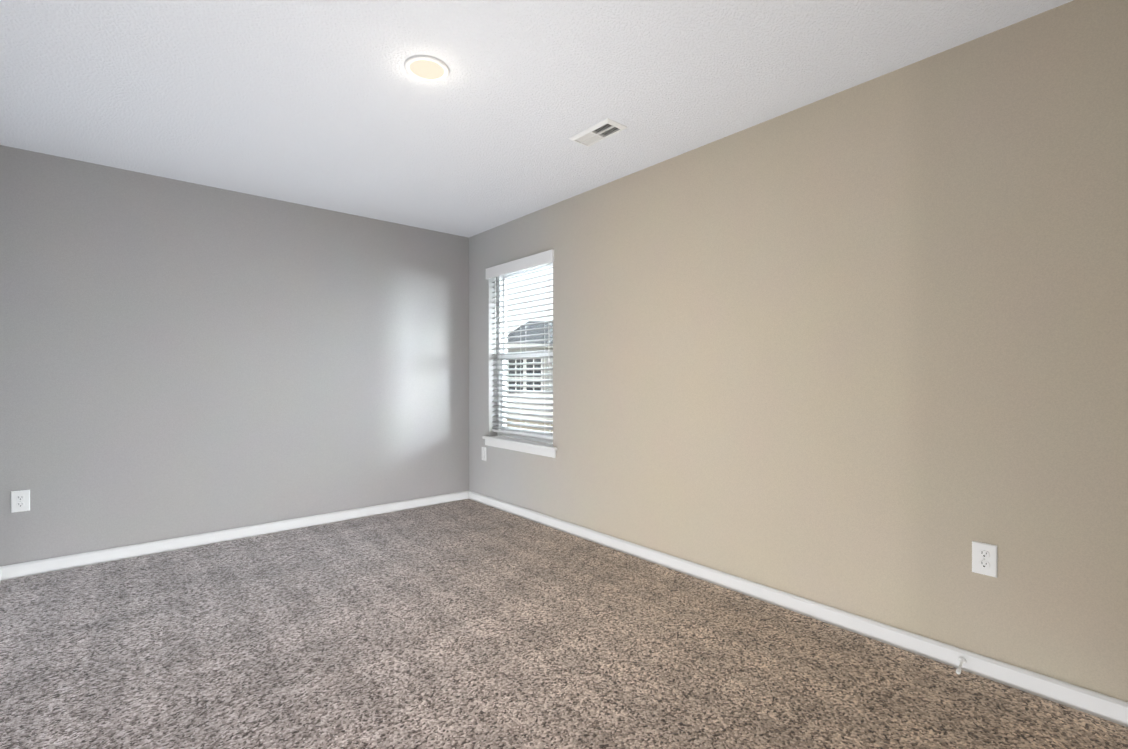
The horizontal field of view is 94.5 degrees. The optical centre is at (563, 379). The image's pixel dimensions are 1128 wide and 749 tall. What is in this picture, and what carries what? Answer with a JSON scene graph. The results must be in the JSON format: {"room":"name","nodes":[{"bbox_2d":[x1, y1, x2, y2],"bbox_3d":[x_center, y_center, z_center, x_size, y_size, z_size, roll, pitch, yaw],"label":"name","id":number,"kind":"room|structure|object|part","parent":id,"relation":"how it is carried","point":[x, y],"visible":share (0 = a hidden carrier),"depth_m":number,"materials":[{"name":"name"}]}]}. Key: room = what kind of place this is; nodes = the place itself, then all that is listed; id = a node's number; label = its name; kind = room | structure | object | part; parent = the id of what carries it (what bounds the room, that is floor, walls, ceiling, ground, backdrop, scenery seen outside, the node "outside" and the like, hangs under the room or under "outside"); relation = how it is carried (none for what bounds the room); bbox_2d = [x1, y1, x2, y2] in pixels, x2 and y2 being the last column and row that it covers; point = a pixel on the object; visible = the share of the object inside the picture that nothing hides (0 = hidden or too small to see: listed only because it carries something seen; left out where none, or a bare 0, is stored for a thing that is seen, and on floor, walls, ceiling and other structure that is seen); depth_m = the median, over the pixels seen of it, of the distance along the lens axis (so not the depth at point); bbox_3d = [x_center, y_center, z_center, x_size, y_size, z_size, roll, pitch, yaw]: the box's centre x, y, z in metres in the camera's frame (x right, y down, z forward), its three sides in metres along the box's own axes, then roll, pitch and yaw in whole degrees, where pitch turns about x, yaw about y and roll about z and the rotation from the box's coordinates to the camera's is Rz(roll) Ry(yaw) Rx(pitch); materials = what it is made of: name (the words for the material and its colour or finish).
{"room":"empty bedroom","nodes":[
{"label":"empty bedroom","id":0,"kind":"room"},
{"bbox_2d":[0,145,468,565],"bbox_3d":[-2.070,-0.096,3.938,3.298,2.440,0.150,0,1,-41],"label":"wall","id":1,"kind":"structure","parent":0,"point":[178,358],"depth_m":3.53,"materials":[{"name":"grey paint"}]},
{"bbox_2d":[11,490,29,512],"bbox_3d":[-3.087,0.690,2.963,0.076,0.120,0.009,0,1,-41],"label":"electrical outlet","id":2,"kind":"object","parent":1,"relation":"attached to","point":[20,501],"visible":1,"depth_m":2.96,"materials":[{"name":"white plastic"}]},
{"bbox_2d":[0,490,469,579],"bbox_3d":[-2.016,1.081,3.883,2.998,0.088,0.014,0,1,-41],"label":"baseboard","id":3,"kind":"structure","parent":1,"relation":"attached to","point":[66,562],"depth_m":3.53,"materials":[{"name":"white wood"}]},
{"bbox_2d":[0,0,1072,237],"bbox_3d":[-0.441,-1.363,2.036,3.298,0.120,5.145,0,1,-41],"label":"ceiling","id":4,"kind":"structure","parent":0,"point":[330,104],"depth_m":2.30,"materials":[{"name":"white paint"}]},
{"bbox_2d":[404,55,449,81],"bbox_3d":[-0.574,-1.299,2.184,0.184,0.011,0.184,0,1,-41],"label":"recessed light","id":5,"kind":"object","parent":4,"relation":"in","point":[426,68],"visible":1,"depth_m":2.17,"materials":[{"name":"white"}]},
{"bbox_2d":[569,118,626,146],"bbox_3d":[0.177,-1.302,2.764,0.145,0.012,0.295,0,1,-41],"label":"ceiling vent","id":6,"kind":"object","parent":4,"relation":"in","point":[599,131],"visible":0.98,"depth_m":2.75,"materials":[{"name":"white metal"}]},
{"bbox_2d":[0,499,1127,748],"bbox_3d":[-0.441,1.191,2.053,3.298,0.132,5.145,0,1,-41],"label":"floor","id":7,"kind":"structure","parent":0,"point":[466,623],"depth_m":2.09,"materials":[{"name":"carpet"}]},
{"bbox_2d":[469,0,1127,701],"bbox_3d":[0.752,-0.090,3.071,0.150,2.440,4.845,0,1,-41],"label":"wall","id":8,"kind":"structure","parent":0,"point":[861,350],"depth_m":2.24,"materials":[{"name":"beige paint"}]},
{"bbox_2d":[482,447,485,460],"bbox_3d":[-0.717,0.662,4.662,0.008,0.120,0.076,0,1,-41],"label":"outlet","id":9,"kind":"object","parent":8,"relation":"attached to","point":[484,453],"visible":1,"depth_m":4.65,"materials":[{"name":"white plastic"}]},
{"bbox_2d":[482,249,557,457],"bbox_3d":[-0.325,-0.198,4.304,0.194,1.559,1.000,0,1,-41],"label":"window unit","id":10,"kind":"structure","parent":8,"relation":"in","point":[504,272],"depth_m":4.32,"materials":[{"name":"white plastic"}]},
{"bbox_3d":[-0.335,0.455,4.300,0.054,0.033,0.874,0,0,-41],"label":"blind rail","id":11,"kind":"part","parent":10,"relation":"part of","materials":[{"name":"white plastic"}]},
{"bbox_2d":[469,491,1127,726],"bbox_3d":[0.695,1.086,3.020,0.014,0.088,4.831,0,1,-41],"label":"baseboard","id":12,"kind":"structure","parent":8,"relation":"attached to","point":[1103,706],"depth_m":2.27,"materials":[{"name":"white wood"}]},
{"bbox_2d":[956,657,965,673],"bbox_3d":[1.521,1.096,2.002,0.072,0.045,0.026,0,1,-41],"label":"door stop","id":13,"kind":"object","parent":8,"relation":"attached to","point":[962,660],"visible":0.96,"depth_m":2.01,"materials":[{"name":"white rubber"}]},
{"bbox_2d":[972,541,997,577],"bbox_3d":[1.593,0.680,1.977,0.009,0.120,0.076,0,1,-41],"label":"electrical outlet","id":14,"kind":"object","parent":8,"relation":"attached to","point":[984,558],"visible":1,"depth_m":1.97,"materials":[{"name":"white plastic"}]},
{"label":"outside","id":15,"kind":"structure","parent":0,"visible":0},
{"bbox_2d":[506,419,552,443],"bbox_3d":[43.142,1.153,204.448,558.568,0.001,557.644,0,1,-41],"label":"ground","id":16,"kind":"structure","parent":15,"point":[530,428],"depth_m":26.62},
{"bbox_2d":[506,321,552,418],"bbox_3d":[-0.287,-1.380,40.574,26.000,7.240,19.450,0,0,-2],"label":"house","id":17,"kind":"structure","parent":16,"relation":"on","point":[530,360],"depth_m":39.69,"materials":[{"name":"white"}]}
]}

